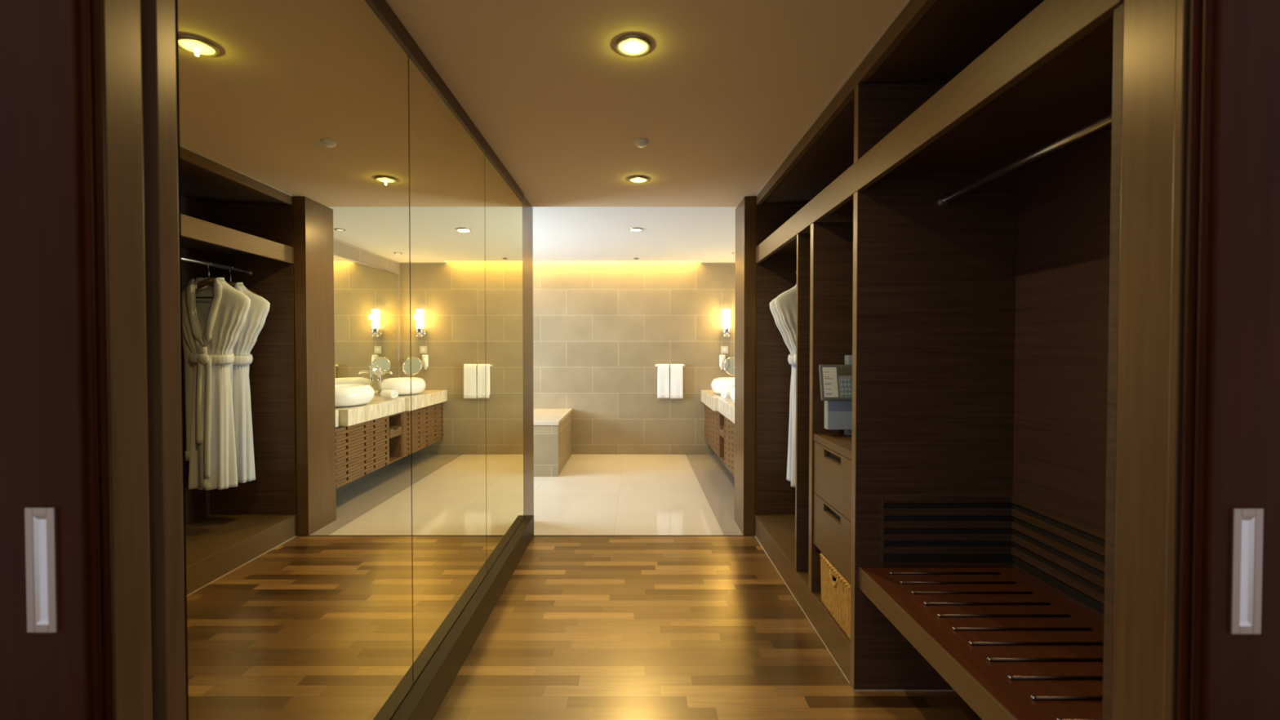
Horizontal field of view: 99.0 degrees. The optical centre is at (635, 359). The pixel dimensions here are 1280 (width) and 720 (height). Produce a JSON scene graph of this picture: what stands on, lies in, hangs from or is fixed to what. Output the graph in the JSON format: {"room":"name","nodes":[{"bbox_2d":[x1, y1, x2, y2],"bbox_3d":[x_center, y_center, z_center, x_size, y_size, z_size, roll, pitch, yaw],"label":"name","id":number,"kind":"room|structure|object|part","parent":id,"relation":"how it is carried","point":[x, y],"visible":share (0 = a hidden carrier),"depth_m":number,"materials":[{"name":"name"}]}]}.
{"room":"changing room","nodes":[
{"label":"changing room","id":0,"kind":"room"},
{"bbox_2d":[533,261,735,454],"bbox_3d":[-0.725,-0.132,7.099,4.650,2.705,0.100,0,1,0],"label":"wall","id":1,"kind":"structure","parent":0,"point":[602,330],"depth_m":7.05,"materials":[{"name":"tile"}]},
{"bbox_2d":[719,354,725,369],"bbox_3d":[1.111,0.027,7.018,0.078,0.190,0.065,0,1,0],"label":"hair dryer","id":2,"kind":"object","parent":1,"relation":"attached to","point":[722,357],"visible":0.85,"depth_m":7.00,"materials":[{"name":"white plastic"}]},
{"bbox_3d":[1.100,0.044,7.010,0.048,0.156,0.048,0,1,0],"label":"handle","id":3,"kind":"part","parent":2,"relation":"part of","materials":[{"name":"white plastic"}]},
{"bbox_2d":[720,346,728,353],"bbox_3d":[1.140,-0.131,7.041,0.092,0.095,0.013,0,1,0],"label":"outlet plate","id":4,"kind":"object","parent":1,"relation":"attached to","point":[724,349],"visible":1,"depth_m":7.04,"materials":[{"name":"beige plastic"}]},
{"bbox_2d":[722,309,729,337],"bbox_3d":[1.150,-0.468,6.976,0.096,0.353,0.132,0,1,0],"label":"wall sconce","id":5,"kind":"object","parent":1,"relation":"attached to","point":[726,313],"visible":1,"depth_m":6.92,"materials":[{"name":"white glass"}]},
{"bbox_3d":[1.150,-0.520,6.957,0.092,0.248,0.092,0,1,0],"label":"lamp shade","id":6,"kind":"part","parent":5,"relation":"part of","materials":[{"name":"white glass"}]},
{"bbox_2d":[723,356,734,377],"bbox_3d":[1.232,0.173,6.934,0.252,0.427,0.128,0,1,0],"label":"mirror","id":7,"kind":"object","parent":1,"relation":"attached to","point":[729,363],"visible":0.48,"depth_m":6.92,"materials":[{"name":"silver metal"}]},
{"bbox_3d":[0.440,0.076,7.021,0.381,0.036,0.061,0,1,0],"label":"towel rail","id":8,"kind":"object","parent":1,"relation":"attached to","visible":0},
{"bbox_2d":[657,364,669,398],"bbox_3d":[0.351,0.269,7.000,0.155,0.436,0.066,0,1,0],"label":"hand towel","id":9,"kind":"object","parent":8,"relation":"hanging from","point":[663,378],"visible":1,"depth_m":6.97,"materials":[{"name":"white fabric"}]},
{"bbox_2d":[670,364,683,398],"bbox_3d":[0.519,0.272,7.000,0.166,0.441,0.066,0,1,0],"label":"hand towel","id":10,"kind":"object","parent":8,"relation":"hanging from","point":[676,370],"visible":1,"depth_m":6.97,"materials":[{"name":"white fabric"}]},
{"bbox_2d":[385,0,907,262],"bbox_3d":[-0.725,-1.303,3.977,4.650,0.250,6.300,0,1,0],"label":"ceiling","id":11,"kind":"structure","parent":0,"point":[723,91],"depth_m":2.39,"materials":[{"name":"beige paint"}]},
{"bbox_2d":[614,34,651,56],"bbox_3d":[-0.010,-1.135,1.980,0.132,0.012,0.132,0,1,0],"label":"recessed light","id":12,"kind":"object","parent":11,"relation":"in","point":[629,45],"visible":1,"depth_m":1.97,"materials":[{"name":"beige glass"}]},
{"bbox_2d":[618,39,647,54],"bbox_3d":[-0.010,-1.135,1.980,0.104,0.011,0.104,0,1,0],"label":"diffuser","id":13,"kind":"object","parent":12,"relation":"attached to","point":[626,46],"depth_m":1.97,"materials":[{"name":"white"}]},
{"bbox_2d":[628,227,643,231],"bbox_3d":[0.000,-1.210,5.079,0.132,0.012,0.132,0,1,0],"label":"recessed light","id":14,"kind":"object","parent":11,"relation":"in","point":[633,229],"visible":1,"depth_m":5.06,"materials":[{"name":"beige"}]},
{"bbox_2d":[627,175,648,183],"bbox_3d":[0.015,-1.164,3.529,0.132,0.012,0.132,0,1,0],"label":"recessed light","id":15,"kind":"object","parent":11,"relation":"in","point":[635,179],"visible":1,"depth_m":3.51,"materials":[{"name":"beige glass"}]},
{"bbox_2d":[630,177,646,182],"bbox_3d":[0.015,-1.163,3.529,0.104,0.011,0.104,0,1,0],"label":"diffuser","id":16,"kind":"object","parent":15,"relation":"attached to","point":[632,180],"depth_m":3.52,"materials":[{"name":"white"}]},
{"bbox_2d":[634,138,648,147],"bbox_3d":[0.030,-1.145,2.900,0.076,0.026,0.076,0,1,0],"label":"smoke detector","id":17,"kind":"object","parent":11,"relation":"attached to","point":[641,143],"visible":1,"depth_m":2.88,"materials":[{"name":"white plastic"}]},
{"bbox_2d":[432,454,982,719],"bbox_3d":[-0.725,1.306,4.074,4.650,0.060,6.200,0,1,0],"label":"floor","id":18,"kind":"structure","parent":0,"point":[582,628],"depth_m":2.69,"materials":[{"name":"brown wood"}]},
{"bbox_2d":[533,408,572,476],"bbox_3d":[-1.933,0.936,6.437,2.223,0.593,1.258,0,1,0],"label":"tiled ledge","id":19,"kind":"object","parent":18,"relation":"on","point":[552,427],"visible":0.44,"depth_m":5.82,"materials":[{"name":"tile"}]},
{"bbox_2d":[754,0,1124,719],"bbox_3d":[1.179,0.078,2.469,0.641,2.454,2.965,0,1,0],"label":"wardrobe","id":20,"kind":"object","parent":18,"relation":"on","point":[947,224],"visible":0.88,"depth_m":2.13,"materials":[{"name":"brown wood"}]},
{"bbox_3d":[1.176,0.003,3.945,0.616,2.240,0.012,0,1,0],"label":"panel","id":21,"kind":"part","parent":20,"relation":"part of","materials":[{"name":"brown wood"}]},
{"bbox_2d":[813,433,851,582],"bbox_3d":[1.175,0.634,2.439,0.613,0.538,0.486,0,1,0],"label":"chest","id":22,"kind":"object","parent":20,"relation":"in","point":[832,535],"visible":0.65,"depth_m":2.42,"materials":[{"name":"brown wood"}]},
{"bbox_3d":[0.881,0.779,2.442,0.020,0.249,0.480,0,1,0],"label":"drawer","id":23,"kind":"part","parent":22,"relation":"part of","materials":[{"name":"brown wood"}]},
{"bbox_3d":[0.881,0.526,2.437,0.020,0.248,0.480,0,1,0],"label":"drawer","id":24,"kind":"part","parent":22,"relation":"part of","materials":[{"name":"brown wood"}]},
{"bbox_2d":[818,355,852,435],"bbox_3d":[0.979,0.170,2.598,0.230,0.384,0.122,0,1,0],"label":"safe","id":25,"kind":"object","parent":22,"relation":"on","point":[835,380],"visible":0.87,"depth_m":2.56,"materials":[{"name":"grey metal"}]},
{"bbox_3d":[0.979,0.106,2.564,0.230,0.168,0.056,0,1,0],"label":"control panel","id":26,"kind":"part","parent":25,"relation":"part of","materials":[{"name":"grey plastic"}]},
{"bbox_3d":[1.048,0.169,2.635,0.073,0.384,0.048,0,1,0],"label":"post","id":27,"kind":"part","parent":25,"relation":"part of","materials":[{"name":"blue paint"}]},
{"bbox_2d":[819,551,850,639],"bbox_3d":[1.052,1.032,2.414,0.370,0.234,0.413,0,1,0],"label":"wicker basket","id":28,"kind":"object","parent":20,"relation":"on","point":[835,588],"visible":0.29,"depth_m":2.39,"materials":[{"name":"wicker"}]},
{"bbox_3d":[0.876,0.970,2.413,0.018,0.065,0.111,0,1,0],"label":"handle","id":29,"kind":"part","parent":28,"relation":"part of","materials":[{"name":"wicker"}]},
{"bbox_3d":[0.879,-1.115,2.447,0.032,0.064,2.965,0,1,0],"label":"rail","id":30,"kind":"part","parent":20,"relation":"part of","materials":[{"name":"brown wood"}]},
{"bbox_3d":[1.190,-1.119,2.447,0.589,0.057,2.965,0,1,0],"label":"panel","id":31,"kind":"part","parent":20,"relation":"part of","materials":[{"name":"brown wood"}]},
{"bbox_2d":[773,16,1113,253],"bbox_3d":[1.185,-0.755,2.454,0.597,0.040,2.965,0,1,0],"label":"shelf","id":32,"kind":"object","parent":20,"relation":"attached to","point":[1073,90],"depth_m":1.66,"materials":[{"name":"brown wood"}]},
{"bbox_3d":[1.225,0.663,2.149,0.518,0.268,0.013,0,1,0],"label":"bumper frame","id":33,"kind":"part","parent":20,"relation":"part of","materials":[{"name":"brown wood"}]},
{"bbox_2d":[858,567,1103,719],"bbox_3d":[1.180,0.864,1.590,0.604,0.091,1.134,0,1,0],"label":"bench","id":34,"kind":"object","parent":20,"relation":"attached to","point":[1012,647],"visible":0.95,"depth_m":1.66,"materials":[{"name":"brown wood"}]},
{"bbox_3d":[1.185,0.815,2.089,0.414,0.008,0.008,0,1,0],"label":"rail","id":35,"kind":"part","parent":34,"relation":"part of","materials":[{"name":"brown metal"}]},
{"bbox_3d":[1.185,0.817,2.006,0.414,0.008,0.008,0,1,0],"label":"rail","id":36,"kind":"part","parent":34,"relation":"part of","materials":[{"name":"brown metal"}]},
{"bbox_3d":[1.185,0.819,1.923,0.414,0.008,0.008,0,1,0],"label":"rail","id":37,"kind":"part","parent":34,"relation":"part of","materials":[{"name":"brown metal"}]},
{"bbox_3d":[1.185,0.820,1.840,0.414,0.008,0.008,0,1,0],"label":"rail","id":38,"kind":"part","parent":34,"relation":"part of","materials":[{"name":"brown metal"}]},
{"bbox_3d":[1.185,0.822,1.756,0.414,0.008,0.008,0,1,0],"label":"rail","id":39,"kind":"part","parent":34,"relation":"part of","materials":[{"name":"brown metal"}]},
{"bbox_3d":[1.185,0.823,1.673,0.414,0.008,0.008,0,1,0],"label":"rail","id":40,"kind":"part","parent":34,"relation":"part of","materials":[{"name":"brown metal"}]},
{"bbox_3d":[1.185,0.825,1.590,0.414,0.008,0.008,0,1,0],"label":"rail","id":41,"kind":"part","parent":34,"relation":"part of","materials":[{"name":"brown metal"}]},
{"bbox_3d":[1.185,0.826,1.507,0.414,0.008,0.008,0,1,0],"label":"rail","id":42,"kind":"part","parent":34,"relation":"part of","materials":[{"name":"brown metal"}]},
{"bbox_3d":[1.185,0.828,1.424,0.414,0.008,0.008,0,1,0],"label":"rail","id":43,"kind":"part","parent":34,"relation":"part of","materials":[{"name":"brown metal"}]},
{"bbox_3d":[1.185,0.829,1.341,0.414,0.008,0.008,0,1,0],"label":"rail","id":44,"kind":"part","parent":34,"relation":"part of","materials":[{"name":"brown metal"}]},
{"bbox_3d":[1.185,0.831,1.257,0.414,0.008,0.008,0,1,0],"label":"rail","id":45,"kind":"part","parent":34,"relation":"part of","materials":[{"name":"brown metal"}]},
{"bbox_3d":[1.190,-0.609,1.563,0.025,0.025,1.130,0,1,0],"label":"hanging rail","id":46,"kind":"part","parent":20,"relation":"part of","materials":[{"name":"silver metal"}]},
{"bbox_3d":[1.492,0.079,2.469,0.016,2.452,2.965,0,1,0],"label":"panel","id":47,"kind":"part","parent":20,"relation":"part of","materials":[{"name":"brown wood"}]},
{"bbox_3d":[1.176,0.134,0.998,0.616,2.395,0.020,0,1,0],"label":"panel","id":48,"kind":"part","parent":20,"relation":"part of","materials":[{"name":"brown wood"}]},
{"label":"clothes hanger","id":49,"kind":"object","parent":20,"relation":"hanging from","visible":0},
{"bbox_2d":[774,284,796,487],"bbox_3d":[1.160,0.145,3.549,0.522,1.370,0.181,0,1,2],"label":"bathrobe","id":50,"kind":"object","parent":49,"relation":"hanging from","point":[785,303],"visible":0.09,"depth_m":3.51,"materials":[{"name":"white fabric"}]},
{"label":"clothes hanger","id":51,"kind":"object","parent":20,"relation":"hanging from","visible":0},
{"bbox_2d":[769,283,796,481],"bbox_3d":[1.178,0.149,3.745,0.520,1.370,0.183,0,1,-4],"label":"bathrobe","id":52,"kind":"object","parent":51,"relation":"hanging from","point":[774,311],"visible":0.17,"depth_m":3.74,"materials":[{"name":"white fabric"}]},
{"bbox_2d":[755,263,756,508],"bbox_3d":[1.234,-0.078,4.137,0.732,2.705,0.344,0,1,0],"label":"wall","id":53,"kind":"structure","parent":0,"point":[756,264],"depth_m":3.98,"materials":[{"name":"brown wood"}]},
{"bbox_2d":[533,535,754,536],"bbox_3d":[0.200,1.307,3.973,2.500,0.062,0.012,0,1,0],"label":"trim","id":54,"kind":"structure","parent":53,"relation":"attached to","point":[534,535],"depth_m":3.97,"materials":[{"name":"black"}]},
{"bbox_2d":[734,196,756,535],"bbox_3d":[0.825,0.047,4.138,0.087,2.455,0.366,0,1,0],"label":"trim","id":55,"kind":"structure","parent":53,"relation":"attached to","point":[746,211],"depth_m":3.97,"materials":[{"name":"brown wood"}]},
{"bbox_3d":[0.000,1.395,-0.800,4.800,0.060,3.550,0,1,0],"label":"floor","id":56,"kind":"structure","parent":0,"visible":0},
{"bbox_2d":[1177,0,1279,719],"bbox_3d":[1.246,0.196,0.781,0.907,2.260,0.046,0,1,0],"label":"door","id":57,"kind":"structure","parent":56,"relation":"on","point":[1228,659],"depth_m":0.76,"materials":[{"name":"brown wood"}]},
{"bbox_3d":[0.850,0.294,0.762,0.041,0.176,0.005,0,1,0],"label":"flush pull","id":58,"kind":"part","parent":57,"relation":"part of","materials":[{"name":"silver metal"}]},
{"bbox_3d":[0.000,-0.016,0.898,4.800,2.700,0.127,0,1,0],"label":"wall","id":59,"kind":"structure","parent":0,"visible":0},
{"bbox_2d":[0,0,115,719],"bbox_3d":[-1.234,0.196,0.785,0.932,2.260,0.047,0,1,0],"label":"door","id":60,"kind":"structure","parent":59,"relation":"in","point":[57,661],"depth_m":0.76,"materials":[{"name":"brown wood"}]},
{"bbox_3d":[-0.832,0.294,0.766,0.041,0.176,0.005,0,1,0],"label":"flush pull","id":61,"kind":"part","parent":60,"relation":"part of","materials":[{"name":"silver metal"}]},
{"bbox_2d":[102,0,186,719],"bbox_3d":[-0.834,0.184,0.898,0.072,2.300,0.128,0,1,0],"label":"trim","id":62,"kind":"structure","parent":59,"relation":"attached to","point":[140,46],"depth_m":0.90,"materials":[{"name":"brown wood"}]},
{"bbox_2d":[1112,0,1190,719],"bbox_3d":[0.868,0.183,0.913,0.044,2.300,0.115,0,1,0],"label":"trim","id":63,"kind":"structure","parent":59,"relation":"attached to","point":[1156,62],"depth_m":0.91,"materials":[{"name":"brown wood"}]},
{"bbox_3d":[-0.932,-0.050,2.598,0.235,2.705,3.283,0,1,0],"label":"wall","id":64,"kind":"structure","parent":0,"visible":0},
{"bbox_2d":[175,0,533,719],"bbox_3d":[-0.822,0.076,2.614,0.157,2.453,3.300,0,1,0],"label":"wall mirror","id":65,"kind":"object","parent":64,"relation":"attached to","point":[356,255],"visible":1,"depth_m":1.47,"materials":[{"name":"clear mirror"}]},
{"bbox_3d":[-0.803,0.052,1.453,0.006,2.242,0.972,0,1,0],"label":"mirror panel","id":66,"kind":"part","parent":65,"relation":"part of","materials":[{"name":"silver metal"}]},
{"bbox_3d":[-0.802,-1.117,2.397,0.024,0.061,2.910,0,1,0],"label":"rail","id":67,"kind":"part","parent":65,"relation":"part of","materials":[{"name":"brown wood"}]},
{"bbox_3d":[-0.803,0.035,2.425,0.006,2.242,0.960,0,1,0],"label":"mirror panel","id":68,"kind":"part","parent":65,"relation":"part of","materials":[{"name":"silver metal"}]},
{"bbox_3d":[-0.774,1.231,2.484,0.063,0.147,2.998,0,1,0],"label":"rail","id":69,"kind":"part","parent":65,"relation":"part of","materials":[{"name":"brown wood"}]},
{"bbox_3d":[-0.803,0.017,3.391,0.006,2.242,0.957,0,1,0],"label":"mirror panel","id":70,"kind":"part","parent":65,"relation":"part of","materials":[{"name":"silver metal"}]},
{"bbox_3d":[-0.850,0.049,4.072,0.100,2.453,0.384,0,1,0],"label":"post","id":71,"kind":"part","parent":65,"relation":"part of","materials":[{"name":"brown wood"}]},
{"bbox_3d":[1.522,-0.106,5.681,0.155,2.705,2.736,0,1,0],"label":"wall","id":72,"kind":"structure","parent":0,"visible":0},
{"bbox_2d":[704,404,719,457],"bbox_3d":[1.164,0.787,6.440,0.556,0.490,1.233,0,1,0],"label":"vanity cabinet","id":73,"kind":"object","parent":72,"relation":"attached to","point":[712,419],"visible":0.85,"depth_m":6.30,"materials":[{"name":"brown wicker"}]},
{"bbox_3d":[1.165,0.798,5.829,0.554,0.490,0.011,0,1,0],"label":"panel","id":74,"kind":"part","parent":73,"relation":"part of","materials":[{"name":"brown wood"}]},
{"bbox_2d":[719,413,724,462],"bbox_3d":[1.160,0.802,5.663,0.560,0.490,0.315,0,1,0],"label":"open niche","id":75,"kind":"object","parent":72,"relation":"attached to","point":[722,416],"visible":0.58,"depth_m":5.80,"materials":[{"name":"brown wood"}]},
{"bbox_3d":[1.143,0.747,5.662,0.514,0.090,0.281,0,1,0],"label":"drawer","id":76,"kind":"part","parent":75,"relation":"part of","materials":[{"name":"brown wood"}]},
{"bbox_2d":[724,416,734,477],"bbox_3d":[1.164,0.815,4.933,0.556,0.490,1.138,0,1,0],"label":"vanity cabinet","id":77,"kind":"object","parent":72,"relation":"attached to","point":[729,426],"visible":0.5,"depth_m":5.19,"materials":[{"name":"brown wicker"}]},
{"bbox_2d":[700,390,734,423],"bbox_3d":[1.139,0.483,5.705,0.607,0.144,2.701,0,1,0],"label":"countertop","id":78,"kind":"structure","parent":77,"relation":"on","point":[726,406],"depth_m":5.87,"materials":[{"name":"stone"}]},
{"bbox_2d":[711,377,734,394],"bbox_3d":[1.108,0.306,6.367,0.461,0.184,0.634,0,1,0],"label":"vessel basin","id":79,"kind":"object","parent":78,"relation":"in","point":[717,384],"visible":0.43,"depth_m":6.17,"materials":[{"name":"white ceramic"}]},
{"bbox_2d":[720,390,730,398],"bbox_3d":[0.983,0.357,5.726,0.170,0.088,0.093,-1,1,-30],"label":"rolled towel","id":80,"kind":"object","parent":78,"relation":"on","point":[724,393],"visible":0.52,"depth_m":5.67,"materials":[{"name":"white fabric"}]},
{"bbox_2d":[729,385,734,403],"bbox_3d":[1.108,0.329,5.087,0.461,0.184,0.634,0,1,0],"label":"vessel basin","id":81,"kind":"object","parent":78,"relation":"in","point":[732,389],"visible":0.05,"depth_m":5.04,"materials":[{"name":"white ceramic"}]}
]}

